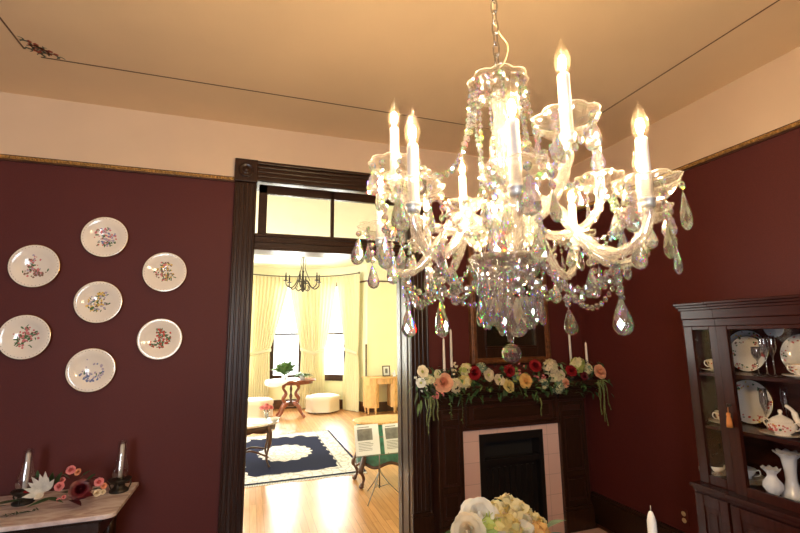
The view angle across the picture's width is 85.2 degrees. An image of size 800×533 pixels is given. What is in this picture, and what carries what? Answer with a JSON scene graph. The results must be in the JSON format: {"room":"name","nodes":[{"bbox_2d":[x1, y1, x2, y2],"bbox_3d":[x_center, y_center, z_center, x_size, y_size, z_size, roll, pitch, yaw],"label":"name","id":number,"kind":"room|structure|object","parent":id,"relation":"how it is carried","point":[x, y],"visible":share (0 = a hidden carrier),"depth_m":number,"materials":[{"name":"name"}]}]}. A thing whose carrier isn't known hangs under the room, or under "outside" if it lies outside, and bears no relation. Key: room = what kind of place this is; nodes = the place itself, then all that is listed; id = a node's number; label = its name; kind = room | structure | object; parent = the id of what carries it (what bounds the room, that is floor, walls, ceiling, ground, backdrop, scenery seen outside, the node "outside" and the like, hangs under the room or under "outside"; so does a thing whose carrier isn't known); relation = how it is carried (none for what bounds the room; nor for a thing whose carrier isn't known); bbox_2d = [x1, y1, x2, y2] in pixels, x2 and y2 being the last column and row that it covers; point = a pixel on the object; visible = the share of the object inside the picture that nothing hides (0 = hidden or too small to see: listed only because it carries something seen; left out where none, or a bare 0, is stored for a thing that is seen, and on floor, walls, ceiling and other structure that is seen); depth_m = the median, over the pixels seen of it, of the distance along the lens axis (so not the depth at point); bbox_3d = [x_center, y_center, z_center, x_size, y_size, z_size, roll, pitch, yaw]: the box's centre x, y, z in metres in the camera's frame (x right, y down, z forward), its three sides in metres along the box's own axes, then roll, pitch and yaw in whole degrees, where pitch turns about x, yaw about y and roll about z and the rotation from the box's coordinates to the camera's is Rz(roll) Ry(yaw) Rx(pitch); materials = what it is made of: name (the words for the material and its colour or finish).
{"room":"dining room","nodes":[
{"label":"dining room","id":0,"kind":"room"},
{"bbox_2d":[0,92,592,532],"bbox_3d":[-0.738,0.540,3.322,5.310,3.236,0.161,2,-9,-19],"label":"wall","id":1,"kind":"structure","parent":0,"point":[167,414],"depth_m":2.93,"materials":[{"name":"red paint"}]},
{"bbox_2d":[0,315,50,359],"bbox_3d":[-2.319,0.436,2.691,0.275,0.275,0.028,2,-9,-19],"label":"wall plate","id":2,"kind":"object","parent":1,"relation":"attached to","point":[22,337],"visible":1,"depth_m":2.69,"materials":[{"name":"beige ceramic"}]},
{"bbox_2d":[7,245,59,287],"bbox_3d":[-2.318,-0.002,2.763,0.275,0.275,0.028,2,-9,-19],"label":"wall plate","id":3,"kind":"object","parent":1,"relation":"attached to","point":[32,266],"visible":1,"depth_m":2.76,"materials":[{"name":"beige ceramic"}]},
{"bbox_2d":[65,348,115,391],"bbox_3d":[-1.969,0.660,2.776,0.275,0.275,0.028,2,-9,-19],"label":"wall plate","id":4,"kind":"object","parent":1,"relation":"attached to","point":[90,369],"visible":1,"depth_m":2.77,"materials":[{"name":"beige ceramic"}]},
{"bbox_2d":[73,281,122,322],"bbox_3d":[-1.969,0.233,2.845,0.275,0.275,0.028,2,-9,-19],"label":"wall plate","id":5,"kind":"object","parent":1,"relation":"attached to","point":[96,301],"visible":1,"depth_m":2.84,"materials":[{"name":"beige ceramic"}]},
{"bbox_2d":[80,217,128,256],"bbox_3d":[-1.973,-0.196,2.913,0.275,0.275,0.028,2,-9,-19],"label":"wall plate","id":6,"kind":"object","parent":1,"relation":"attached to","point":[101,236],"visible":1,"depth_m":2.91,"materials":[{"name":"beige ceramic"}]},
{"bbox_2d":[0,154,234,181],"bbox_3d":[-2.176,-0.689,2.923,1.995,0.038,0.032,2,-9,-19],"label":"trim","id":7,"kind":"structure","parent":1,"relation":"attached to","point":[5,157],"depth_m":2.99,"materials":[{"name":"brown wood"}]},
{"bbox_2d":[136,318,182,359],"bbox_3d":[-1.613,0.488,2.926,0.275,0.275,0.028,2,-9,-19],"label":"wall plate","id":8,"kind":"object","parent":1,"relation":"attached to","point":[161,338],"visible":1,"depth_m":2.92,"materials":[{"name":"beige ceramic"}]},
{"bbox_2d":[142,252,186,291],"bbox_3d":[-1.618,0.039,2.997,0.275,0.275,0.028,2,-9,-19],"label":"wall plate","id":9,"kind":"object","parent":1,"relation":"attached to","point":[163,271],"visible":1,"depth_m":3.00,"materials":[{"name":"beige ceramic"}]},
{"bbox_2d":[217,158,434,532],"bbox_3d":[-0.538,0.700,3.418,1.540,2.945,0.385,2,-9,-19],"label":"door frame","id":10,"kind":"structure","parent":1,"relation":"in","point":[416,515],"depth_m":3.35,"materials":[{"name":"brown wood"}]},
{"bbox_2d":[426,196,567,213],"bbox_3d":[0.951,-0.560,3.979,1.538,0.038,0.032,2,-9,-19],"label":"trim","id":11,"kind":"structure","parent":1,"relation":"attached to","point":[448,200],"depth_m":3.95,"materials":[{"name":"brown wood"}]},
{"bbox_2d":[466,237,550,364],"bbox_3d":[0.959,0.296,3.823,0.785,1.085,0.062,2,-9,-19],"label":"framed mirror","id":12,"kind":"object","parent":1,"relation":"attached to","point":[485,346],"visible":0.48,"depth_m":3.76,"materials":[{"name":"brown wood"}]},
{"bbox_2d":[485,262,533,345],"bbox_3d":[0.953,0.299,3.841,0.525,0.825,0.008,2,-9,-19],"label":"mirror glass","id":13,"kind":"object","parent":12,"relation":"attached to","point":[494,338],"depth_m":3.81,"materials":[{"name":"clear glass"}]},
{"bbox_2d":[253,263,396,401],"bbox_3d":[-2.608,1.560,9.640,6.350,3.236,1.370,2,-9,-19],"label":"wall","id":14,"kind":"structure","parent":0,"point":[381,300],"depth_m":9.77,"materials":[{"name":"yellow paint"}]},
{"bbox_2d":[270,285,300,378],"bbox_3d":[-2.656,1.520,10.198,0.807,2.270,0.128,2,-9,-19],"label":"window","id":15,"kind":"structure","parent":14,"relation":"in","point":[272,376],"depth_m":10.03,"materials":[{"name":"brown wood"}]},
{"bbox_2d":[253,272,359,276],"bbox_3d":[-2.471,0.153,9.728,3.012,0.052,1.144,2,-9,-19],"label":"curtain rod","id":16,"kind":"object","parent":14,"relation":"attached to","point":[357,272],"visible":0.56,"depth_m":10.15,"materials":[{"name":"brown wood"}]},
{"bbox_2d":[248,275,288,397],"bbox_3d":[-3.021,1.704,9.798,0.972,2.990,0.124,6,-11,-37],"label":"curtain","id":17,"kind":"object","parent":16,"relation":"hanging from","point":[269,293],"visible":0.72,"depth_m":9.83,"materials":[{"name":"fabric"}]},
{"bbox_2d":[290,278,313,407],"bbox_3d":[-2.285,1.742,10.094,0.615,2.990,0.092,0,-9,-4],"label":"curtain","id":18,"kind":"object","parent":16,"relation":"hanging from","point":[302,302],"visible":0.8,"depth_m":10.16,"materials":[{"name":"fabric"}]},
{"bbox_2d":[313,277,335,393],"bbox_3d":[-1.749,1.732,10.067,0.568,2.990,0.086,-2,-9,9],"label":"curtain","id":19,"kind":"object","parent":16,"relation":"hanging from","point":[324,295],"visible":0.9,"depth_m":10.15,"materials":[{"name":"fabric"}]},
{"bbox_2d":[337,274,359,411],"bbox_3d":[-1.172,1.679,9.775,0.717,2.990,0.111,-7,-11,36],"label":"curtain","id":20,"kind":"object","parent":16,"relation":"hanging from","point":[348,287],"visible":1,"depth_m":9.75,"materials":[{"name":"fabric"}]},
{"bbox_2d":[325,282,344,380],"bbox_3d":[-1.543,1.505,10.186,0.807,2.270,0.124,-4,-10,19],"label":"window","id":21,"kind":"structure","parent":14,"relation":"in","point":[328,377],"depth_m":10.00,"materials":[{"name":"brown wood"}]},
{"bbox_2d":[273,399,397,412],"bbox_3d":[-1.834,3.077,9.574,4.609,0.200,1.252,2,-9,-19],"label":"baseboard","id":22,"kind":"structure","parent":14,"relation":"attached to","point":[383,406],"depth_m":9.48,"materials":[{"name":"brown wood"}]},
{"bbox_2d":[365,344,366,375],"bbox_3d":[-0.733,2.306,9.400,0.044,1.244,0.042,2,-9,-19],"label":"trim","id":23,"kind":"structure","parent":14,"relation":"attached to","point":[365,344],"depth_m":9.43,"materials":[{"name":"brown wood"}]},
{"bbox_2d":[0,0,799,268],"bbox_3d":[-0.794,-0.950,4.578,6.150,0.100,13.620,2,-9,-19],"label":"ceiling","id":24,"kind":"structure","parent":0,"point":[417,58],"depth_m":2.59,"materials":[{"name":"paint"}]},
{"bbox_2d":[284,257,320,291],"bbox_3d":[-1.681,0.015,7.551,0.661,0.858,0.656,2,-9,-19],"label":"chandelier","id":25,"kind":"object","parent":24,"relation":"hanging from","point":[302,286],"visible":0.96,"depth_m":7.48,"materials":[{"name":"grey"}]},
{"bbox_2d":[0,0,779,138],"bbox_3d":[0.355,-1.489,0.919,3.676,0.002,4.638,2,-9,-19],"label":"trim","id":26,"kind":"structure","parent":24,"relation":"attached to","point":[36,48],"depth_m":2.61,"materials":[{"name":"brown gilded wood"}]},
{"bbox_2d":[351,0,692,362],"bbox_3d":[0.239,-0.615,1.082,0.699,1.674,0.709,2,-9,-19],"label":"crystal chandelier","id":27,"kind":"object","parent":24,"relation":"hanging from","point":[504,247],"visible":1,"depth_m":0.88,"materials":[{"name":"clear glass"}]},
{"bbox_2d":[243,408,613,532],"bbox_3d":[-0.755,2.345,4.057,6.150,0.100,13.620,2,-9,-19],"label":"floor","id":28,"kind":"structure","parent":0,"point":[338,504],"depth_m":4.39,"materials":[{"name":"brown wood"}]},
{"bbox_2d":[0,482,138,532],"bbox_3d":[-2.146,1.659,2.257,1.230,0.727,0.533,2,-9,-19],"label":"console table","id":29,"kind":"object","parent":28,"relation":"on","point":[98,514],"visible":0.88,"depth_m":2.28,"materials":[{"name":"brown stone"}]},
{"bbox_2d":[10,452,35,506],"bbox_3d":[-2.094,1.174,2.434,0.123,0.285,0.129,2,-9,-19],"label":"candle lamp","id":30,"kind":"object","parent":29,"relation":"on","point":[18,492],"visible":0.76,"depth_m":2.42,"materials":[{"name":"grey metal"}]},
{"bbox_2d":[22,452,30,488],"bbox_3d":[-2.095,1.144,2.442,0.023,0.208,0.023,2,-9,-19],"label":"candle","id":31,"kind":"object","parent":30,"relation":"on","point":[28,456],"depth_m":2.43,"materials":[{"name":"white wax"}]},
{"bbox_2d":[0,465,106,516],"bbox_3d":[-1.878,1.185,2.308,0.565,0.202,0.136,2,-9,-19],"label":"flower spray","id":32,"kind":"object","parent":29,"relation":"on","point":[79,489],"visible":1,"depth_m":2.33,"materials":[{"name":"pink plant"}]},
{"bbox_2d":[108,444,131,493],"bbox_3d":[-1.673,1.196,2.608,0.123,0.285,0.129,2,-9,-19],"label":"candle lamp","id":33,"kind":"object","parent":29,"relation":"on","point":[119,481],"visible":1,"depth_m":2.59,"materials":[{"name":"grey metal"}]},
{"bbox_2d":[118,444,124,477],"bbox_3d":[-1.675,1.166,2.615,0.023,0.208,0.023,2,-9,-19],"label":"candle","id":34,"kind":"object","parent":33,"relation":"on","point":[121,459],"depth_m":2.61,"materials":[{"name":"white wax"}]},
{"bbox_2d":[247,397,272,417],"bbox_3d":[-2.990,2.891,8.902,0.754,0.385,0.623,2,-9,-19],"label":"ottoman","id":35,"kind":"object","parent":28,"relation":"on","point":[254,403],"visible":0.56,"depth_m":8.67,"materials":[{"name":"beige fabric"}]},
{"bbox_2d":[276,378,315,418],"bbox_3d":[-2.242,2.705,8.933,1.000,0.745,0.760,2,-9,-19],"label":"pedestal table","id":36,"kind":"object","parent":28,"relation":"on","point":[290,403],"visible":0.89,"depth_m":8.85,"materials":[{"name":"red wood"}]},
{"bbox_2d":[265,378,297,387],"bbox_3d":[-2.413,2.374,8.868,0.664,0.119,0.672,2,-9,-19],"label":"lace cloth","id":37,"kind":"object","parent":36,"relation":"on","point":[273,383],"visible":0.95,"depth_m":8.64,"materials":[{"name":"white fabric"}]},
{"bbox_2d":[271,361,296,379],"bbox_3d":[-2.375,2.127,8.909,0.554,0.380,0.548,2,-9,-19],"label":"potted plant","id":38,"kind":"object","parent":37,"relation":"on","point":[284,368],"visible":1,"depth_m":8.85,"materials":[{"name":"green plant"}]},
{"bbox_2d":[292,372,312,379],"bbox_3d":[-2.019,2.266,8.997,0.434,0.133,0.484,-4,-10,21],"label":"trailing plant","id":39,"kind":"object","parent":36,"relation":"on","point":[302,375],"visible":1,"depth_m":8.94,"materials":[{"name":"green plant"}]},
{"bbox_2d":[245,430,366,487],"bbox_3d":[-1.617,2.624,6.123,1.690,0.012,2.602,3,-10,-19],"label":"rug","id":40,"kind":"object","parent":28,"relation":"on","point":[299,456],"visible":0.75,"depth_m":5.79,"materials":[{"name":"fabric"}]},
{"bbox_2d":[246,418,278,467],"bbox_3d":[-2.050,2.263,5.540,0.968,0.523,0.680,2,-9,-19],"label":"coffee table","id":41,"kind":"object","parent":40,"relation":"on","point":[265,428],"visible":0.37,"depth_m":5.45,"materials":[{"name":"brown wood"}]},
{"bbox_2d":[247,420,270,424],"bbox_3d":[-1.825,2.001,5.596,0.326,0.004,0.304,2,-9,-19],"label":"doily","id":42,"kind":"object","parent":41,"relation":"on","point":[254,421],"visible":0.96,"depth_m":5.57,"materials":[{"name":"white fabric"}]},
{"bbox_2d":[259,403,273,418],"bbox_3d":[-1.731,1.887,5.625,0.184,0.230,0.170,2,-9,-19],"label":"flower vase","id":43,"kind":"object","parent":42,"relation":"on","point":[266,406],"visible":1,"depth_m":5.61,"materials":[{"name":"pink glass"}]},
{"bbox_2d":[269,417,279,422],"bbox_3d":[-1.615,1.967,5.577,0.134,0.055,0.134,-1,-9,4],"label":"candy bowl","id":44,"kind":"object","parent":41,"relation":"on","point":[272,419],"visible":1,"depth_m":5.55,"materials":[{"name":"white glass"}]},
{"bbox_2d":[305,393,339,413],"bbox_3d":[-1.679,2.965,9.451,0.723,0.380,0.623,2,-9,-19],"label":"ottoman","id":45,"kind":"object","parent":28,"relation":"on","point":[320,402],"visible":1,"depth_m":9.21,"materials":[{"name":"beige fabric"}]},
{"bbox_2d":[351,414,397,488],"bbox_3d":[-0.181,2.088,4.971,0.720,0.680,0.480,2,-9,-19],"label":"table","id":46,"kind":"object","parent":28,"relation":"on","point":[372,462],"visible":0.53,"depth_m":4.78,"materials":[{"name":"brown wood"}]},
{"bbox_2d":[355,436,398,505],"bbox_3d":[-0.214,2.032,4.418,0.427,0.614,0.437,-5,-10,23],"label":"music stand","id":47,"kind":"object","parent":28,"relation":"on","point":[379,469],"visible":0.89,"depth_m":4.42,"materials":[{"name":"grey metal"}]},
{"bbox_2d":[354,424,380,456],"bbox_3d":[-0.334,1.766,4.436,0.250,0.282,0.118,2,-9,-19],"label":"printed sheet","id":48,"kind":"object","parent":47,"relation":"on","point":[367,442],"visible":1,"depth_m":4.43,"materials":[{"name":"paper"}]},
{"bbox_2d":[382,423,397,453],"bbox_3d":[-0.061,1.783,4.525,0.225,0.275,0.115,2,-9,-19],"label":"printed sheet","id":49,"kind":"object","parent":47,"relation":"on","point":[390,431],"visible":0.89,"depth_m":4.51,"materials":[{"name":"paper"}]},
{"bbox_2d":[362,375,397,414],"bbox_3d":[-0.350,2.717,9.209,0.840,0.758,0.460,2,-9,-19],"label":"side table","id":50,"kind":"object","parent":28,"relation":"on","point":[370,383],"visible":0.84,"depth_m":9.10,"materials":[{"name":"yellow wood"}]},
{"bbox_2d":[382,366,389,375],"bbox_3d":[-0.295,2.236,9.316,0.170,0.219,0.055,2,-9,-19],"label":"photo frame","id":51,"kind":"object","parent":50,"relation":"on","point":[385,369],"visible":1,"depth_m":9.31,"materials":[{"name":"brown wood"}]},
{"bbox_2d":[383,367,388,374],"bbox_3d":[-0.296,2.237,9.318,0.132,0.182,0.041,2,-9,-19],"label":"picture","id":52,"kind":"object","parent":51,"relation":"attached to","point":[385,369],"depth_m":9.31,"materials":[{"name":"paper"}]},
{"bbox_2d":[425,377,599,532],"bbox_3d":[0.956,1.563,3.500,1.500,1.232,0.289,2,-9,-19],"label":"mantelpiece","id":53,"kind":"object","parent":28,"relation":"on","point":[506,445],"visible":0.88,"depth_m":3.54,"materials":[{"name":"brown wood"}]},
{"bbox_2d":[408,357,613,435],"bbox_3d":[0.929,1.018,3.427,1.892,0.569,0.158,2,-9,-19],"label":"flower garland","id":54,"kind":"object","parent":53,"relation":"on","point":[443,382],"visible":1,"depth_m":3.40,"materials":[{"name":"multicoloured plant"}]},
{"bbox_2d":[425,377,599,397],"bbox_3d":[0.949,0.995,3.589,1.500,0.082,0.289,2,-9,-19],"label":"mantel shelf","id":55,"kind":"object","parent":53,"relation":"attached to","point":[589,382],"depth_m":3.49,"materials":[{"name":"brown wood"}]},
{"bbox_3d":[1.518,0.921,3.846,0.074,0.130,0.074,2,-9,-19],"label":"candlestick","id":56,"kind":"object","parent":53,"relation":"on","visible":0},
{"bbox_2d":[568,335,571,361],"bbox_3d":[1.515,0.691,3.882,0.021,0.336,0.021,2,-9,-19],"label":"taper candle","id":57,"kind":"object","parent":56,"relation":"on","point":[569,338],"visible":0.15,"depth_m":3.87,"materials":[{"name":"white wax"}]},
{"bbox_3d":[0.414,0.873,3.474,0.074,0.135,0.074,2,-9,-19],"label":"candlestick","id":58,"kind":"object","parent":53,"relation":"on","visible":0},
{"bbox_2d":[450,328,452,366],"bbox_3d":[0.412,0.652,3.508,0.021,0.313,0.021,2,-9,-19],"label":"taper candle","id":59,"kind":"object","parent":58,"relation":"on","point":[451,354],"visible":1,"depth_m":3.50,"materials":[{"name":"white wax"}]},
{"bbox_3d":[1.634,0.925,3.784,0.074,0.100,0.074,2,-9,-19],"label":"candlestick","id":60,"kind":"object","parent":53,"relation":"on","visible":0},
{"bbox_2d":[585,341,587,363],"bbox_3d":[1.632,0.765,3.809,0.021,0.224,0.021,2,-9,-19],"label":"taper candle","id":61,"kind":"object","parent":60,"relation":"on","point":[586,352],"visible":0.7,"depth_m":3.81,"materials":[{"name":"white wax"}]},
{"bbox_3d":[0.344,0.866,3.360,0.074,0.115,0.074,2,-9,-19],"label":"candlestick","id":62,"kind":"object","parent":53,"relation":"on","visible":0},
{"bbox_2d":[443,338,445,370],"bbox_3d":[0.342,0.680,3.389,0.021,0.262,0.021,2,-9,-19],"label":"taper candle","id":63,"kind":"object","parent":62,"relation":"on","point":[444,363],"visible":0.91,"depth_m":3.38,"materials":[{"name":"white wax"}]},
{"bbox_2d":[573,528,607,532],"bbox_3d":[1.063,2.141,3.315,1.300,0.030,0.180,2,-9,-19],"label":"hearth slab","id":64,"kind":"object","parent":28,"relation":"on","point":[595,530],"visible":1,"depth_m":3.54,"materials":[{"name":"pink tile"}]},
{"bbox_2d":[673,294,799,532],"bbox_3d":[2.106,1.037,2.077,0.434,1.800,1.300,2,-9,-19],"label":"china cabinet","id":65,"kind":"object","parent":28,"relation":"on","point":[728,503],"visible":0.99,"depth_m":2.46,"materials":[{"name":"brown wood"}]},
{"bbox_2d":[708,419,719,423],"bbox_3d":[1.935,0.932,2.600,0.151,0.018,0.151,2,-9,-19],"label":"saucer","id":66,"kind":"object","parent":65,"relation":"on","point":[712,420],"visible":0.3,"depth_m":2.64,"materials":[{"name":"beige ceramic"}]},
{"bbox_2d":[712,410,719,420],"bbox_3d":[1.931,0.902,2.602,0.094,0.066,0.085,7,-12,-39],"label":"teacup","id":67,"kind":"object","parent":66,"relation":"on","point":[716,412],"visible":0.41,"depth_m":2.60,"materials":[{"name":"beige ceramic"}]},
{"bbox_2d":[726,407,732,427],"bbox_3d":[1.824,0.837,2.414,0.031,0.107,0.030,2,-9,-19],"label":"tassel","id":68,"kind":"object","parent":65,"relation":"hanging from","point":[729,423],"visible":1,"depth_m":2.40,"materials":[{"name":"orange fabric"}]},
{"bbox_2d":[731,336,766,371],"bbox_3d":[2.081,0.522,2.607,0.045,0.211,0.213,2,-9,-19],"label":"plate","id":69,"kind":"object","parent":65,"relation":"on","point":[749,353],"visible":0.87,"depth_m":2.60,"materials":[{"name":"beige ceramic"}]},
{"bbox_2d":[699,370,799,383],"bbox_3d":[2.146,0.571,2.166,0.313,0.020,1.196,2,-9,-19],"label":"shelf","id":70,"kind":"object","parent":65,"relation":"attached to","point":[763,375],"depth_m":2.44,"materials":[{"name":"brown wood"}]},
{"bbox_2d":[731,330,768,367],"bbox_3d":[2.115,0.511,2.656,0.052,0.247,0.249,2,-9,-19],"label":"plate","id":71,"kind":"object","parent":65,"relation":"on","point":[740,333],"visible":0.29,"depth_m":2.65,"materials":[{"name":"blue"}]},
{"bbox_2d":[705,422,799,446],"bbox_3d":[2.149,0.873,2.119,0.313,0.020,1.196,2,-9,-19],"label":"shelf","id":72,"kind":"object","parent":65,"relation":"attached to","point":[751,430],"depth_m":2.40,"materials":[{"name":"brown wood"}]},
{"bbox_2d":[737,379,772,423],"bbox_3d":[2.094,0.808,2.605,0.054,0.255,0.258,2,-9,-19],"label":"plate","id":73,"kind":"object","parent":65,"relation":"on","point":[755,401],"visible":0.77,"depth_m":2.59,"materials":[{"name":"beige ceramic"}]},
{"bbox_2d":[760,465,784,495],"bbox_3d":[1.951,1.129,2.278,0.092,0.149,0.089,2,-9,-19],"label":"vase","id":74,"kind":"object","parent":65,"relation":"on","point":[771,483],"visible":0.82,"depth_m":2.26,"materials":[{"name":"white ceramic"}]},
{"bbox_2d":[763,329,784,337],"bbox_3d":[2.180,0.358,2.535,0.013,0.111,0.111,2,-9,-19],"label":"plate","id":75,"kind":"object","parent":65,"relation":"attached to","point":[774,333],"visible":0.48,"depth_m":2.53,"materials":[{"name":"white ceramic"}]},
{"bbox_2d":[759,429,799,437],"bbox_3d":[2.009,0.879,2.280,0.198,0.022,0.198,2,-9,-19],"label":"saucer","id":76,"kind":"object","parent":65,"relation":"on","point":[766,431],"visible":0.64,"depth_m":2.29,"materials":[{"name":"beige ceramic"}]},
{"bbox_2d":[762,409,799,436],"bbox_3d":[2.007,0.819,2.290,0.131,0.131,0.135,-5,-10,25],"label":"sugar bowl","id":77,"kind":"object","parent":76,"relation":"on","point":[780,424],"visible":1,"depth_m":2.26,"materials":[{"name":"beige ceramic"}]},
{"bbox_2d":[772,448,799,500],"bbox_3d":[2.042,1.085,2.271,0.125,0.230,0.126,2,-9,-19],"label":"vase","id":78,"kind":"object","parent":65,"relation":"on","point":[788,458],"visible":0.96,"depth_m":2.25,"materials":[{"name":"white ceramic"}]},
{"bbox_2d":[780,334,799,369],"bbox_3d":[2.192,0.476,2.360,0.047,0.223,0.225,2,-9,-19],"label":"plate","id":79,"kind":"object","parent":65,"relation":"on","point":[790,348],"visible":0.7,"depth_m":2.42,"materials":[{"name":"beige ceramic"}]},
{"bbox_2d":[782,373,799,377],"bbox_3d":[2.054,0.563,2.230,0.151,0.018,0.151,2,-9,-19],"label":"saucer","id":80,"kind":"object","parent":65,"relation":"on","point":[785,374],"visible":0.94,"depth_m":2.24,"materials":[{"name":"beige ceramic"}]},
{"bbox_2d":[787,363,799,375],"bbox_3d":[2.051,0.534,2.238,0.094,0.066,0.085,-8,-11,38],"label":"teacup","id":81,"kind":"object","parent":80,"relation":"on","point":[794,367],"visible":0.91,"depth_m":2.23,"materials":[{"name":"beige ceramic"}]},
{"bbox_2d":[784,404,799,426],"bbox_3d":[2.073,0.759,2.181,0.209,0.225,0.128,-8,-11,38],"label":"coffee pot","id":82,"kind":"object","parent":65,"relation":"on","point":[795,416],"visible":0.99,"depth_m":2.25,"materials":[{"name":"beige ceramic"}]},
{"bbox_3d":[1.927,0.633,2.660,0.151,0.018,0.151,2,-9,-19],"label":"saucer","id":83,"kind":"object","parent":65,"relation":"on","visible":0},
{"bbox_2d":[704,359,712,368],"bbox_3d":[1.925,0.604,2.666,0.096,0.066,0.085,-8,-11,38],"label":"teacup","id":84,"kind":"object","parent":83,"relation":"on","point":[709,361],"visible":0.48,"depth_m":2.66,"materials":[{"name":"beige ceramic"}]},
{"bbox_3d":[0.497,1.350,0.616,2.100,0.757,1.480,2,-9,-19],"label":"dining table","id":85,"kind":"object","parent":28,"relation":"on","visible":0},
{"bbox_2d":[446,493,565,532],"bbox_3d":[0.238,0.776,0.996,0.297,0.502,0.263,2,-9,-19],"label":"flower arrangement","id":86,"kind":"object","parent":85,"relation":"on","point":[505,513],"visible":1,"depth_m":0.95,"materials":[{"name":"white plant"}]},
{"bbox_3d":[0.558,0.930,0.898,0.074,0.160,0.074,2,-9,-19],"label":"candlestick","id":87,"kind":"object","parent":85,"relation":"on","visible":0},
{"bbox_2d":[647,505,656,532],"bbox_3d":[0.555,0.690,0.936,0.024,0.326,0.023,2,-9,-19],"label":"taper candle","id":88,"kind":"object","parent":87,"relation":"on","point":[651,521],"visible":1,"depth_m":0.95,"materials":[{"name":"white wax"}]},
{"bbox_2d":[568,46,799,532],"bbox_3d":[2.653,0.203,1.440,0.120,3.236,5.644,2,-9,-19],"label":"wall","id":89,"kind":"structure","parent":0,"point":[743,239],"depth_m":3.13,"materials":[{"name":"red paint"}]},
{"bbox_2d":[591,491,684,532],"bbox_3d":[2.600,1.677,1.183,0.030,0.245,5.644,2,-9,-19],"label":"baseboard","id":90,"kind":"structure","parent":89,"relation":"attached to","point":[610,514],"depth_m":3.53,"materials":[{"name":"brown wood"}]},
{"bbox_2d":[679,507,689,527],"bbox_3d":[1.982,1.749,3.035,0.009,0.114,0.070,2,-9,-19],"label":"wall outlet","id":91,"kind":"object","parent":89,"relation":"attached to","point":[683,513],"visible":1,"depth_m":3.03,"materials":[{"name":"beige plastic"}]},
{"bbox_2d":[576,120,799,212],"bbox_3d":[2.568,-0.955,1.598,0.031,0.038,5.644,2,-9,-19],"label":"trim","id":92,"kind":"structure","parent":89,"relation":"attached to","point":[794,125],"depth_m":2.89,"materials":[{"name":"brown wood"}]},
{"bbox_3d":[1.909,1.245,2.640,0.161,0.018,0.162,2,-9,-19],"label":"plate","id":93,"kind":"object","parent":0,"visible":0},
{"bbox_3d":[1.909,1.237,2.641,0.161,0.018,0.162,2,-9,-19],"label":"plate","id":94,"kind":"object","parent":93,"relation":"on","visible":0},
{"bbox_2d":[711,465,724,472],"bbox_3d":[1.910,1.221,2.639,0.120,0.037,0.119,2,-9,-19],"label":"serving bowl","id":95,"kind":"object","parent":94,"relation":"on","point":[715,469],"visible":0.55,"depth_m":2.59,"materials":[{"name":"beige ceramic"}]},
{"bbox_3d":[1.984,1.211,2.485,0.178,0.020,0.178,2,-9,-19],"label":"plate","id":96,"kind":"object","parent":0,"visible":0},
{"bbox_2d":[749,474,764,480],"bbox_3d":[1.984,1.204,2.486,0.178,0.019,0.178,2,-9,-19],"label":"plate","id":97,"kind":"object","parent":96,"relation":"on","point":[761,477],"visible":0.2,"depth_m":2.46,"materials":[{"name":"beige ceramic"}]},
{"bbox_2d":[747,466,760,478],"bbox_3d":[1.985,1.173,2.486,0.096,0.069,0.148,2,-9,-19],"label":"cup","id":98,"kind":"object","parent":97,"relation":"on","point":[751,471],"visible":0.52,"depth_m":2.45,"materials":[{"name":"grey ceramic"}]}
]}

